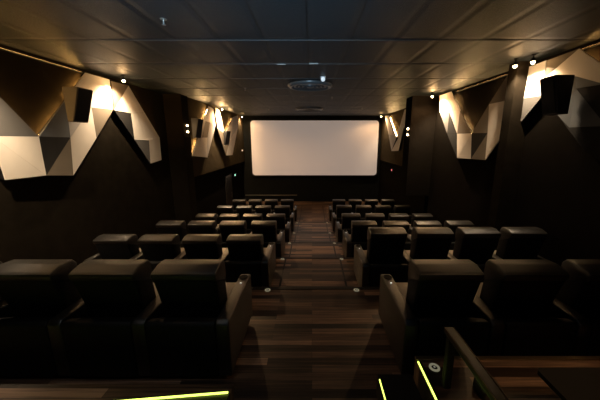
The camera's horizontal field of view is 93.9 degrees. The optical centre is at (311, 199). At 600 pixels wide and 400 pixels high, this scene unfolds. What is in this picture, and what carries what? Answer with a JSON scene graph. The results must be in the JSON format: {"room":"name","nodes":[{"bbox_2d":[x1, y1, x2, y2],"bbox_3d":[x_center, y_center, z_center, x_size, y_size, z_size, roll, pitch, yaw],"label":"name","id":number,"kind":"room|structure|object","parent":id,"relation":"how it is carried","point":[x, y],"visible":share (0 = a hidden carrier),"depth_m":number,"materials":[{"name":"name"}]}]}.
{"room":"auditorium","nodes":[
{"label":"auditorium","id":0,"kind":"room"},
{"bbox_2d":[0,44,175,265],"bbox_3d":[-4.775,0.594,3.195,0.250,5.300,12.400,0,12,0],"label":"wall","id":1,"kind":"structure","parent":0,"point":[112,190],"depth_m":5.51,"materials":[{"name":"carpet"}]},
{"bbox_2d":[0,48,83,72],"bbox_3d":[-4.625,-1.827,2.191,0.050,0.019,7.050,0,12,0],"label":"light","id":2,"kind":"object","parent":1,"relation":"attached to","point":[0,48],"visible":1,"depth_m":4.71,"materials":[{"name":"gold metal"}]},
{"bbox_2d":[0,73,112,179],"bbox_3d":[-4.575,-1.388,4.899,0.150,1.971,3.178,0,12,0],"label":"wall panel","id":3,"kind":"object","parent":1,"relation":"attached to","point":[60,147],"visible":0.8,"depth_m":4.90,"materials":[{"name":"white"}]},
{"bbox_2d":[62,87,92,122],"bbox_3d":[-4.248,-1.725,5.117,0.344,0.590,0.350,0,12,0],"label":"wall speaker","id":4,"kind":"object","parent":3,"relation":"attached to","point":[77,100],"visible":1,"depth_m":5.00,"materials":[{"name":"brown"}]},
{"bbox_2d":[74,88,92,121],"bbox_3d":[-4.170,-1.726,5.117,0.188,0.550,0.310,0,12,0],"label":"grille","id":5,"kind":"object","parent":4,"relation":"attached to","point":[82,96],"depth_m":5.08,"materials":[{"name":"black fabric"}]},
{"bbox_2d":[111,81,161,163],"bbox_3d":[-4.580,-1.919,7.363,0.141,1.951,1.818,0,12,0],"label":"wall panel","id":6,"kind":"object","parent":1,"relation":"attached to","point":[128,112],"visible":0.99,"depth_m":7.18,"materials":[{"name":"white"}]},
{"bbox_2d":[0,384,233,399],"bbox_3d":[-2.655,1.721,1.990,3.990,0.200,0.770,0,12,0],"label":"floor","id":7,"kind":"structure","parent":0,"point":[7,391],"depth_m":2.29,"materials":[{"name":"brown wood"}]},
{"bbox_2d":[162,94,196,233],"bbox_3d":[-4.497,-0.756,9.492,0.805,5.300,0.480,0,12,0],"label":"pillar","id":8,"kind":"structure","parent":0,"point":[176,113],"depth_m":9.17,"materials":[{"name":"carpet"}]},
{"bbox_2d":[0,201,413,399],"bbox_3d":[-0.150,1.641,7.613,9.500,2.000,20.600,0,12,0],"label":"floor","id":9,"kind":"structure","parent":0,"point":[298,344],"depth_m":3.16,"materials":[{"name":"brown wood"}]},
{"bbox_2d":[0,259,81,376],"bbox_3d":[-2.757,1.065,3.055,0.754,1.037,1.108,0,12,0],"label":"seat","id":10,"kind":"object","parent":9,"relation":"on","point":[34,291],"visible":0.67,"depth_m":2.61,"materials":[{"name":"black leather"}]},
{"bbox_2d":[47,259,157,376],"bbox_3d":[-2.002,1.065,3.055,0.754,1.037,1.108,0,12,0],"label":"seat","id":11,"kind":"object","parent":9,"relation":"on","point":[93,336],"visible":0.83,"depth_m":2.59,"materials":[{"name":"black leather"}]},
{"bbox_2d":[84,234,140,261],"bbox_3d":[-3.533,1.050,5.302,0.736,0.965,1.108,0,12,0],"label":"seat","id":12,"kind":"object","parent":9,"relation":"on","point":[109,246],"visible":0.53,"depth_m":4.92,"materials":[{"name":"black leather"}]},
{"bbox_2d":[130,234,184,282],"bbox_3d":[-2.780,1.050,5.302,0.760,0.965,1.108,0,12,0],"label":"seat","id":13,"kind":"object","parent":9,"relation":"on","point":[155,248],"visible":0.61,"depth_m":4.92,"materials":[{"name":"black leather"}]},
{"bbox_2d":[156,221,186,247],"bbox_3d":[-3.533,0.984,7.251,0.736,1.037,1.108,0,12,0],"label":"seat","id":14,"kind":"object","parent":9,"relation":"on","point":[163,227],"visible":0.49,"depth_m":6.84,"materials":[{"name":"black leather"}]},
{"bbox_2d":[131,259,252,376],"bbox_3d":[-1.185,1.065,3.055,0.879,1.037,1.108,0,12,0],"label":"seat","id":15,"kind":"object","parent":9,"relation":"on","point":[196,324],"visible":1,"depth_m":2.60,"materials":[{"name":"black leather"}]},
{"bbox_2d":[226,283,235,298],"bbox_3d":[-1.185,1.160,3.266,0.624,0.180,0.563,0,12,0],"label":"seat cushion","id":16,"kind":"object","parent":15,"relation":"on","point":[229,286],"depth_m":3.37,"materials":[{"name":"leather"}]},
{"bbox_2d":[180,221,216,247],"bbox_3d":[-2.780,0.984,7.251,0.760,1.037,1.108,0,12,0],"label":"seat","id":17,"kind":"object","parent":9,"relation":"on","point":[195,227],"visible":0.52,"depth_m":6.81,"materials":[{"name":"black leather"}]},
{"bbox_2d":[174,234,225,258],"bbox_3d":[-2.015,1.050,5.302,0.760,0.965,1.108,0,12,0],"label":"seat","id":18,"kind":"object","parent":9,"relation":"on","point":[196,246],"visible":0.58,"depth_m":4.92,"materials":[{"name":"black leather"}]},
{"bbox_2d":[195,214,218,225],"bbox_3d":[-3.533,0.911,9.547,0.736,1.017,1.108,0,12,0],"label":"seat","id":19,"kind":"object","parent":9,"relation":"on","point":[199,217],"visible":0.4,"depth_m":9.11,"materials":[{"name":"black leather"}]},
{"bbox_2d":[217,205,233,223],"bbox_3d":[-3.533,0.681,11.564,0.736,1.022,1.108,0,12,0],"label":"seat","id":20,"kind":"object","parent":9,"relation":"on","point":[221,209],"visible":0.44,"depth_m":11.15,"materials":[{"name":"black leather"}]},
{"bbox_2d":[216,214,239,233],"bbox_3d":[-2.780,0.911,9.547,0.760,1.017,1.108,0,12,0],"label":"seat","id":21,"kind":"object","parent":9,"relation":"on","point":[223,217],"visible":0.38,"depth_m":9.10,"materials":[{"name":"black leather"}]},
{"bbox_2d":[219,221,246,247],"bbox_3d":[-2.015,0.984,7.251,0.760,1.037,1.108,0,12,0],"label":"seat","id":22,"kind":"object","parent":9,"relation":"on","point":[227,228],"visible":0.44,"depth_m":6.83,"materials":[{"name":"black leather"}]},
{"bbox_2d":[232,199,245,213],"bbox_3d":[-3.533,0.432,13.740,0.736,1.037,1.108,0,12,0],"label":"seat","id":23,"kind":"object","parent":9,"relation":"on","point":[236,202],"visible":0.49,"depth_m":13.30,"materials":[{"name":"black leather"}]},
{"bbox_2d":[236,205,252,220],"bbox_3d":[-2.780,0.681,11.564,0.760,1.022,1.108,0,12,0],"label":"seat","id":24,"kind":"object","parent":9,"relation":"on","point":[241,210],"visible":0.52,"depth_m":11.15,"materials":[{"name":"black leather"}]},
{"bbox_2d":[218,234,275,286],"bbox_3d":[-1.185,1.050,5.302,0.889,0.965,1.108,0,12,0],"label":"seat","id":25,"kind":"object","parent":9,"relation":"on","point":[244,253],"visible":0.81,"depth_m":4.85,"materials":[{"name":"black leather"}]},
{"bbox_2d":[243,214,262,233],"bbox_3d":[-2.015,0.911,9.547,0.760,1.017,1.108,0,12,0],"label":"seat","id":26,"kind":"object","parent":9,"relation":"on","point":[248,218],"visible":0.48,"depth_m":9.11,"materials":[{"name":"black leather"}]},
{"bbox_2d":[248,199,261,213],"bbox_3d":[-2.780,0.432,13.740,0.760,1.037,1.108,0,12,0],"label":"seat","id":27,"kind":"object","parent":9,"relation":"on","point":[253,202],"visible":0.39,"depth_m":13.30,"materials":[{"name":"black leather"}]},
{"bbox_2d":[255,205,270,220],"bbox_3d":[-2.015,0.681,11.564,0.760,1.022,1.108,0,12,0],"label":"seat","id":28,"kind":"object","parent":9,"relation":"on","point":[264,210],"visible":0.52,"depth_m":11.15,"materials":[{"name":"black leather"}]},
{"bbox_2d":[250,221,284,256],"bbox_3d":[-1.185,0.984,7.251,0.889,1.037,1.108,0,12,0],"label":"seat","id":29,"kind":"object","parent":9,"relation":"on","point":[268,229],"visible":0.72,"depth_m":6.84,"materials":[{"name":"black leather"}]},
{"bbox_2d":[265,199,277,213],"bbox_3d":[-2.015,0.432,13.740,0.760,1.037,1.108,0,12,0],"label":"seat","id":30,"kind":"object","parent":9,"relation":"on","point":[272,202],"visible":0.38,"depth_m":13.30,"materials":[{"name":"black leather"}]},
{"bbox_2d":[266,214,290,241],"bbox_3d":[-1.185,0.911,9.547,0.889,1.017,1.108,0,12,0],"label":"seat","id":31,"kind":"object","parent":9,"relation":"on","point":[280,218],"visible":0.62,"depth_m":9.11,"materials":[{"name":"black leather"}]},
{"bbox_2d":[279,258,286,286],"bbox_3d":[-0.590,1.501,5.486,0.036,0.006,1.720,0,12,0],"label":"trim","id":32,"kind":"structure","parent":9,"relation":"on","point":[285,258],"depth_m":5.62,"materials":[{"name":"black metal"}]},
{"bbox_2d":[273,205,294,231],"bbox_3d":[-1.185,0.681,11.564,0.889,1.022,1.108,0,12,0],"label":"seat","id":33,"kind":"object","parent":9,"relation":"on","point":[279,209],"visible":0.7,"depth_m":11.15,"materials":[{"name":"black leather"}]},
{"bbox_2d":[281,199,296,220],"bbox_3d":[-1.185,0.432,13.740,0.889,1.037,1.108,0,12,0],"label":"seat","id":34,"kind":"object","parent":9,"relation":"on","point":[290,202],"visible":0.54,"depth_m":13.30,"materials":[{"name":"black leather"}]},
{"bbox_2d":[291,232,334,232],"bbox_3d":[-0.050,1.237,10.510,8.100,0.036,0.074,0,12,0],"label":"trim","id":35,"kind":"structure","parent":9,"relation":"on","point":[291,232],"depth_m":10.51,"materials":[{"name":"brown wood"}]},
{"bbox_2d":[295,222,330,222],"bbox_3d":[-0.050,1.014,12.507,8.100,0.036,0.074,0,12,0],"label":"trim","id":36,"kind":"structure","parent":9,"relation":"on","point":[295,222],"depth_m":12.47,"materials":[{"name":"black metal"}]},
{"bbox_2d":[285,242,341,242],"bbox_3d":[-0.050,1.286,8.372,8.100,0.036,0.074,0,12,0],"label":"trim","id":37,"kind":"structure","parent":9,"relation":"on","point":[285,242],"depth_m":8.36,"materials":[{"name":"brown wood"}]},
{"bbox_2d":[276,257,353,258],"bbox_3d":[-0.050,1.330,6.357,8.100,0.036,0.074,0,12,0],"label":"trim","id":38,"kind":"structure","parent":9,"relation":"on","point":[276,257],"depth_m":6.37,"materials":[{"name":"black metal"}]},
{"bbox_2d":[251,287,379,288],"bbox_3d":[-0.250,1.351,4.254,8.500,0.036,0.074,0,12,0],"label":"trim","id":39,"kind":"structure","parent":9,"relation":"on","point":[251,287],"depth_m":4.26,"materials":[{"name":"black metal"}]},
{"bbox_2d":[328,199,344,220],"bbox_3d":[1.285,0.432,13.740,0.904,1.037,1.108,0,12,0],"label":"seat","id":40,"kind":"object","parent":9,"relation":"on","point":[335,202],"visible":0.52,"depth_m":13.31,"materials":[{"name":"black leather"}]},
{"bbox_2d":[331,205,352,231],"bbox_3d":[1.285,0.674,11.562,0.904,1.037,1.108,0,12,0],"label":"seat","id":41,"kind":"object","parent":9,"relation":"on","point":[340,209],"visible":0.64,"depth_m":11.13,"materials":[{"name":"black leather"}]},
{"bbox_2d":[339,258,347,286],"bbox_3d":[0.630,1.501,5.486,0.036,0.006,1.720,0,12,0],"label":"trim","id":42,"kind":"structure","parent":9,"relation":"on","point":[339,258],"depth_m":5.59,"materials":[{"name":"black metal"}]},
{"bbox_2d":[335,213,360,241],"bbox_3d":[1.285,0.906,9.546,0.904,1.027,1.108,0,12,0],"label":"seat","id":43,"kind":"object","parent":9,"relation":"on","point":[346,218],"visible":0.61,"depth_m":9.12,"materials":[{"name":"black leather"}]},
{"bbox_2d":[348,199,361,212],"bbox_3d":[2.134,0.432,13.740,0.767,1.037,1.108,0,12,0],"label":"seat","id":44,"kind":"object","parent":9,"relation":"on","point":[353,202],"visible":0.25,"depth_m":13.30,"materials":[{"name":"black leather"}]},
{"bbox_2d":[342,221,377,256],"bbox_3d":[1.285,0.984,7.251,0.904,1.037,1.108,0,12,0],"label":"seat","id":45,"kind":"object","parent":9,"relation":"on","point":[358,236],"visible":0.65,"depth_m":6.84,"materials":[{"name":"black leather"}]},
{"bbox_2d":[355,205,371,220],"bbox_3d":[2.134,0.674,11.562,0.767,1.037,1.108,0,12,0],"label":"seat","id":46,"kind":"object","parent":9,"relation":"on","point":[362,209],"visible":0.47,"depth_m":11.13,"materials":[{"name":"black leather"}]},
{"bbox_2d":[365,199,377,212],"bbox_3d":[2.913,0.432,13.740,0.767,1.037,1.108,0,12,0],"label":"seat","id":47,"kind":"object","parent":9,"relation":"on","point":[372,202],"visible":0.37,"depth_m":13.30,"materials":[{"name":"black leather"}]},
{"bbox_2d":[365,213,384,226],"bbox_3d":[2.134,0.906,9.546,0.767,1.027,1.108,0,12,0],"label":"seat","id":48,"kind":"object","parent":9,"relation":"on","point":[378,217],"visible":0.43,"depth_m":9.11,"materials":[{"name":"black leather"}]},
{"bbox_2d":[156,359,599,399],"bbox_3d":[-0.285,2.078,-0.153,8.730,0.400,5.230,0,12,0],"label":"floor","id":49,"kind":"structure","parent":9,"relation":"on","point":[519,379],"depth_m":2.16,"materials":[{"name":"brown wood"}]},
{"bbox_2d":[110,390,228,399],"bbox_3d":[-2.610,1.437,1.853,4.020,0.016,0.028,-1,12,-5],"label":"step light","id":50,"kind":"object","parent":49,"relation":"on","point":[221,391],"visible":1,"depth_m":2.00,"materials":[{"name":"yellow plastic"}]},
{"bbox_2d":[418,361,438,399],"bbox_3d":[0.886,1.418,1.945,0.027,0.008,0.770,0,12,0],"label":"step light","id":51,"kind":"object","parent":49,"relation":"on","point":[432,389],"visible":1,"depth_m":2.13,"materials":[{"name":"yellow plastic"}]},
{"bbox_2d":[429,363,439,371],"bbox_3d":[0.990,1.351,2.263,0.084,0.010,0.084,0,12,0],"label":"light","id":52,"kind":"object","parent":49,"relation":"on","point":[433,368],"visible":1,"depth_m":2.26,"materials":[{"name":"white metal"}]},
{"bbox_2d":[441,327,508,399],"bbox_3d":[1.000,1.323,1.301,0.072,0.468,1.630,0,12,0],"label":"handrail","id":53,"kind":"object","parent":49,"relation":"on","point":[454,340],"visible":1,"depth_m":1.81,"materials":[{"name":"black metal"}]},
{"bbox_2d":[473,377,504,399],"bbox_3d":[1.280,1.364,2.031,0.150,0.082,0.140,0,12,0],"label":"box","id":54,"kind":"object","parent":49,"relation":"on","point":[482,393],"visible":0.28,"depth_m":2.00,"materials":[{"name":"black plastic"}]},
{"bbox_2d":[415,356,599,359],"bbox_3d":[2.475,1.332,2.357,3.210,0.017,0.040,0,12,0],"label":"trim","id":55,"kind":"structure","parent":49,"relation":"on","point":[416,357],"depth_m":2.35,"materials":[{"name":"gold metal"}]},
{"bbox_2d":[537,368,599,399],"bbox_3d":[1.920,1.331,1.533,0.940,0.355,0.660,0,12,0],"label":"side table","id":56,"kind":"object","parent":49,"relation":"on","point":[567,383],"visible":1,"depth_m":1.71,"materials":[{"name":"black wood"}]},
{"bbox_2d":[353,227,411,286],"bbox_3d":[1.285,0.991,5.156,0.904,1.141,1.108,0,12,0],"label":"seat","id":57,"kind":"object","parent":9,"relation":"on","point":[385,253],"visible":0.87,"depth_m":4.73,"materials":[{"name":"black leather"}]},
{"bbox_2d":[375,205,390,220],"bbox_3d":[2.913,0.674,11.562,0.767,1.037,1.108,0,12,0],"label":"seat","id":58,"kind":"object","parent":9,"relation":"on","point":[385,209],"visible":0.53,"depth_m":11.13,"materials":[{"name":"black leather"}]},
{"bbox_2d":[381,199,394,212],"bbox_3d":[3.682,0.432,13.740,0.743,1.037,1.108,0,12,0],"label":"seat","id":59,"kind":"object","parent":9,"relation":"on","point":[390,202],"visible":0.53,"depth_m":13.30,"materials":[{"name":"black leather"}]},
{"bbox_2d":[382,221,410,249],"bbox_3d":[2.134,0.984,7.251,0.767,1.037,1.108,0,12,0],"label":"seat","id":60,"kind":"object","parent":9,"relation":"on","point":[404,224],"visible":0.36,"depth_m":6.80,"materials":[{"name":"black leather"}]},
{"bbox_2d":[376,374,421,399],"bbox_3d":[0.720,1.711,2.039,0.300,0.200,0.870,0,12,0],"label":"step","id":61,"kind":"structure","parent":9,"relation":"on","point":[397,386],"depth_m":2.32,"materials":[{"name":"black wood"}]},
{"bbox_2d":[379,378,387,399],"bbox_3d":[0.583,1.610,2.002,0.024,0.008,0.800,0,12,0],"label":"step light","id":62,"kind":"object","parent":61,"relation":"attached to","point":[380,379],"visible":1,"depth_m":2.29,"materials":[{"name":"yellow plastic"}]},
{"bbox_2d":[388,213,412,233],"bbox_3d":[2.913,0.906,9.546,0.767,1.027,1.108,0,12,0],"label":"seat","id":63,"kind":"object","parent":9,"relation":"on","point":[391,216],"visible":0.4,"depth_m":9.10,"materials":[{"name":"black leather"}]},
{"bbox_2d":[394,205,411,223],"bbox_3d":[3.682,0.674,11.562,0.743,1.037,1.108,0,12,0],"label":"seat","id":64,"kind":"object","parent":9,"relation":"on","point":[397,208],"visible":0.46,"depth_m":11.13,"materials":[{"name":"black leather"}]},
{"bbox_2d":[410,213,432,226],"bbox_3d":[3.682,0.906,9.546,0.743,1.027,1.108,0,12,0],"label":"seat","id":65,"kind":"object","parent":9,"relation":"on","point":[415,216],"visible":0.34,"depth_m":9.10,"materials":[{"name":"black leather"}]},
{"bbox_2d":[409,221,441,235],"bbox_3d":[2.913,0.984,7.251,0.767,1.037,1.108,0,12,0],"label":"seat","id":66,"kind":"object","parent":9,"relation":"on","point":[415,223],"visible":0.2,"depth_m":6.80,"materials":[{"name":"black leather"}]},
{"bbox_2d":[405,227,456,258],"bbox_3d":[2.134,0.991,5.156,0.767,1.141,1.108,0,12,0],"label":"seat","id":67,"kind":"object","parent":9,"relation":"on","point":[426,242],"visible":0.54,"depth_m":4.77,"materials":[{"name":"black leather"}]},
{"bbox_2d":[378,259,504,375],"bbox_3d":[1.285,1.065,3.055,0.904,1.037,1.108,0,12,0],"label":"seat","id":68,"kind":"object","parent":9,"relation":"on","point":[438,294],"visible":0.94,"depth_m":2.63,"materials":[{"name":"black leather"}]},
{"bbox_2d":[396,283,407,299],"bbox_3d":[1.285,1.160,3.266,0.624,0.180,0.563,0,12,0],"label":"seat cushion","id":69,"kind":"object","parent":68,"relation":"on","point":[402,286],"depth_m":3.37,"materials":[{"name":"leather"}]},
{"bbox_2d":[444,221,473,249],"bbox_3d":[3.682,0.984,7.251,0.743,1.037,1.108,0,12,0],"label":"seat","id":70,"kind":"object","parent":9,"relation":"on","point":[452,225],"visible":0.27,"depth_m":6.80,"materials":[{"name":"black leather"}]},
{"bbox_2d":[449,227,501,282],"bbox_3d":[2.913,0.991,5.156,0.767,1.141,1.108,0,12,0],"label":"seat","id":71,"kind":"object","parent":9,"relation":"on","point":[475,244],"visible":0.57,"depth_m":4.77,"materials":[{"name":"black leather"}]},
{"bbox_2d":[494,227,547,258],"bbox_3d":[3.682,0.991,5.156,0.743,1.141,1.108,0,12,0],"label":"seat","id":72,"kind":"object","parent":9,"relation":"on","point":[514,242],"visible":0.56,"depth_m":4.77,"materials":[{"name":"black leather"}]},
{"bbox_2d":[476,259,591,355],"bbox_3d":[2.134,1.065,3.055,0.767,1.037,1.108,0,12,0],"label":"seat","id":73,"kind":"object","parent":9,"relation":"on","point":[523,292],"visible":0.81,"depth_m":2.59,"materials":[{"name":"black leather"}]},
{"bbox_2d":[476,283,482,296],"bbox_3d":[2.065,1.160,3.266,0.624,0.180,0.563,0,12,0],"label":"seat cushion","id":74,"kind":"object","parent":73,"relation":"on","point":[480,286],"depth_m":3.32,"materials":[{"name":"leather"}]},
{"bbox_2d":[555,259,599,355],"bbox_3d":[2.913,1.065,3.055,0.767,1.037,1.108,0,12,0],"label":"seat","id":75,"kind":"object","parent":9,"relation":"on","point":[580,292],"visible":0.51,"depth_m":2.70,"materials":[{"name":"black leather"}]},
{"bbox_2d":[187,97,244,176],"bbox_3d":[-4.525,-2.898,13.237,0.750,2.680,7.700,0,12,0],"label":"wall","id":76,"kind":"structure","parent":0,"point":[216,159],"depth_m":12.04,"materials":[{"name":"paint"}]},
{"bbox_2d":[192,106,214,157],"bbox_3d":[-4.082,-2.577,10.506,0.136,1.945,2.476,0,12,0],"label":"wall panel","id":77,"kind":"object","parent":76,"relation":"attached to","point":[202,145],"visible":0.85,"depth_m":10.66,"materials":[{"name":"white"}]},
{"bbox_2d":[191,118,202,137],"bbox_3d":[-3.958,-2.471,9.672,0.304,0.660,0.450,0,12,0],"label":"wall speaker","id":78,"kind":"object","parent":77,"relation":"attached to","point":[197,123],"visible":1,"depth_m":9.49,"materials":[{"name":"brown plastic"}]},
{"bbox_2d":[196,119,202,137],"bbox_3d":[-3.880,-2.471,9.672,0.148,0.620,0.410,0,12,0],"label":"grille","id":79,"kind":"object","parent":78,"relation":"attached to","point":[199,122],"depth_m":9.61,"materials":[{"name":"black fabric"}]},
{"bbox_2d":[215,108,237,154],"bbox_3d":[-4.080,-3.205,13.606,0.141,2.060,3.448,0,12,0],"label":"wall panel","id":80,"kind":"object","parent":76,"relation":"attached to","point":[233,125],"visible":0.86,"depth_m":13.67,"materials":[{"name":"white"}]},
{"bbox_2d":[223,131,230,144],"bbox_3d":[-3.833,-2.798,12.629,0.234,0.620,0.550,0,12,0],"label":"wall speaker","id":81,"kind":"object","parent":80,"relation":"attached to","point":[226,134],"visible":1,"depth_m":12.42,"materials":[{"name":"black plastic"}]},
{"bbox_2d":[229,111,392,111],"bbox_3d":[-0.275,-4.434,14.022,8.650,0.006,0.012,0,12,0],"label":"trim","id":82,"kind":"structure","parent":76,"relation":"attached to","point":[229,111],"depth_m":14.02,"materials":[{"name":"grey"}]},
{"bbox_2d":[194,162,244,214],"bbox_3d":[-4.585,-0.307,13.792,0.630,2.620,7.700,0,12,0],"label":"wall","id":83,"kind":"structure","parent":0,"point":[209,187],"depth_m":12.39,"materials":[{"name":"black fabric"}]},
{"bbox_2d":[225,173,232,204],"bbox_3d":[-4.225,-0.254,14.355,0.090,2.120,0.980,0,12,0],"label":"door","id":84,"kind":"structure","parent":83,"relation":"in","point":[228,179],"depth_m":14.15,"materials":[{"name":"brown wood"}]},
{"bbox_2d":[0,0,599,115],"bbox_3d":[-0.150,-2.905,6.639,9.500,0.100,20.600,0,12,0],"label":"ceiling","id":85,"kind":"structure","parent":0,"point":[19,19],"depth_m":4.20,"materials":[{"name":"grey paint"}]},
{"bbox_2d":[160,18,166,25],"bbox_3d":[-1.760,-2.111,3.321,0.080,0.064,0.080,0,12,0],"label":"sprinkler","id":86,"kind":"object","parent":85,"relation":"attached to","point":[162,19],"visible":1,"depth_m":3.31,"materials":[{"name":"silver metal"}]},
{"bbox_2d":[0,40,594,40],"bbox_3d":[-0.275,-2.288,4.010,8.650,0.006,0.012,0,12,0],"label":"trim","id":87,"kind":"structure","parent":85,"relation":"attached to","point":[0,40],"depth_m":4.01,"materials":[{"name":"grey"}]},
{"bbox_2d":[114,78,485,78],"bbox_3d":[-0.275,-2.824,6.513,8.650,0.006,0.012,0,12,0],"label":"trim","id":88,"kind":"structure","parent":85,"relation":"attached to","point":[114,78],"depth_m":6.51,"materials":[{"name":"grey"}]},
{"bbox_2d":[146,88,457,88],"bbox_3d":[-0.275,-3.092,7.764,8.650,0.006,0.012,0,12,0],"label":"trim","id":89,"kind":"structure","parent":85,"relation":"attached to","point":[146,88],"depth_m":7.76,"materials":[{"name":"grey"}]},
{"bbox_2d":[296,107,322,110],"bbox_3d":[-0.120,-4.119,12.719,1.240,0.075,1.240,0,12,0],"label":"ceiling vent","id":90,"kind":"object","parent":85,"relation":"in","point":[298,108],"visible":1,"depth_m":12.46,"materials":[{"name":"grey metal"}]},
{"bbox_2d":[288,80,331,90],"bbox_3d":[-0.050,-2.956,7.293,1.160,0.075,1.160,0,12,0],"label":"ceiling vent","id":91,"kind":"object","parent":85,"relation":"in","point":[312,85],"visible":1,"depth_m":7.09,"materials":[{"name":"grey metal"}]},
{"bbox_2d":[513,58,518,67],"bbox_3d":[3.600,-2.417,4.953,0.072,0.148,0.072,0,12,0],"label":"ceiling spotlight","id":92,"kind":"object","parent":85,"relation":"attached to","point":[515,63],"visible":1,"depth_m":4.94,"materials":[{"name":"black metal"}]},
{"bbox_2d":[530,54,536,63],"bbox_3d":[3.720,-2.365,4.709,0.072,0.148,0.072,0,12,0],"label":"ceiling spotlight","id":93,"kind":"object","parent":85,"relation":"attached to","point":[533,59],"visible":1,"depth_m":4.69,"materials":[{"name":"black metal"}]},
{"bbox_2d":[243,116,381,200],"bbox_3d":[-0.150,-2.347,17.394,9.500,5.500,0.200,0,12,0],"label":"wall","id":94,"kind":"structure","parent":0,"point":[305,188],"depth_m":17.59,"materials":[{"name":"black paint"}]},
{"bbox_2d":[245,195,296,195],"bbox_3d":[-2.575,-0.303,17.689,3.250,0.060,0.080,0,12,0],"label":"trim","id":95,"kind":"structure","parent":94,"relation":"attached to","point":[245,195],"depth_m":17.65,"materials":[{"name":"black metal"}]},
{"bbox_2d":[249,119,379,176],"bbox_3d":[0.155,-3.139,17.035,7.820,3.430,0.130,0,12,0],"label":"screen","id":96,"kind":"object","parent":94,"relation":"attached to","point":[278,147],"visible":1,"depth_m":16.99,"materials":[{"name":"grey fabric"}]},
{"bbox_2d":[378,108,428,214],"bbox_3d":[4.400,-1.669,13.755,0.400,5.300,7.200,0,12,0],"label":"wall","id":97,"kind":"structure","parent":0,"point":[389,181],"depth_m":14.43,"materials":[{"name":"black fabric"}]},
{"bbox_2d":[385,109,405,150],"bbox_3d":[4.131,-3.357,13.847,0.137,1.860,3.972,0,12,0],"label":"wall panel","id":98,"kind":"object","parent":97,"relation":"attached to","point":[396,140],"visible":0.94,"depth_m":13.71,"materials":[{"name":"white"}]},
{"bbox_2d":[400,96,437,195],"bbox_3d":[3.935,-1.830,9.733,1.330,3.300,0.600,0,12,0],"label":"pillar","id":99,"kind":"structure","parent":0,"point":[420,116],"depth_m":9.47,"materials":[{"name":"black fabric"}]},
{"bbox_2d":[427,39,599,266],"bbox_3d":[4.340,0.552,3.391,0.520,5.300,12.800,0,12,0],"label":"wall","id":100,"kind":"structure","parent":0,"point":[558,191],"depth_m":5.04,"materials":[{"name":"black fabric"}]},
{"bbox_2d":[440,75,507,159],"bbox_3d":[4.003,-1.997,7.236,0.153,1.823,3.301,0,12,0],"label":"wall panel","id":101,"kind":"object","parent":100,"relation":"attached to","point":[478,143],"visible":0.93,"depth_m":6.80,"materials":[{"name":"white"}]},
{"bbox_2d":[456,74,507,91],"bbox_3d":[4.055,-2.773,6.606,0.050,0.019,2.520,0,12,0],"label":"light","id":102,"kind":"object","parent":100,"relation":"attached to","point":[506,74],"visible":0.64,"depth_m":6.60,"materials":[{"name":"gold metal"}]},
{"bbox_2d":[487,61,536,247],"bbox_3d":[3.915,-0.786,5.579,0.330,3.600,0.240,0,12,0],"label":"pillar","id":103,"kind":"structure","parent":100,"relation":"attached to","point":[512,132],"depth_m":5.46,"materials":[{"name":"carpet"}]},
{"bbox_2d":[521,61,546,121],"bbox_3d":[4.010,-1.869,5.125,0.131,1.122,0.675,0,12,0],"label":"wall panel","id":104,"kind":"object","parent":100,"relation":"attached to","point":[532,96],"visible":0.44,"depth_m":5.02,"materials":[{"name":"white paint"}]},
{"bbox_2d":[545,49,599,160],"bbox_3d":[4.006,-1.384,4.205,0.147,1.715,1.395,0,12,0],"label":"wall panel","id":105,"kind":"object","parent":100,"relation":"attached to","point":[583,114],"visible":0.87,"depth_m":4.08,"materials":[{"name":"black"}]},
{"bbox_2d":[540,75,574,115],"bbox_3d":[3.703,-1.584,4.268,0.354,0.550,0.290,0,12,0],"label":"wall speaker","id":106,"kind":"object","parent":105,"relation":"attached to","point":[556,90],"visible":1,"depth_m":4.16,"materials":[{"name":"black plastic"}]},
{"bbox_2d":[540,76,555,113],"bbox_3d":[3.595,-1.584,4.268,0.138,0.510,0.250,0,12,0],"label":"grille","id":107,"kind":"object","parent":106,"relation":"attached to","point":[547,84],"depth_m":4.25,"materials":[{"name":"black fabric"}]},
{"bbox_2d":[582,43,599,49],"bbox_3d":[4.055,-1.707,1.629,0.050,0.019,5.900,0,12,0],"label":"light","id":108,"kind":"object","parent":100,"relation":"attached to","point":[598,43],"visible":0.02,"depth_m":4.05,"materials":[{"name":"black metal"}]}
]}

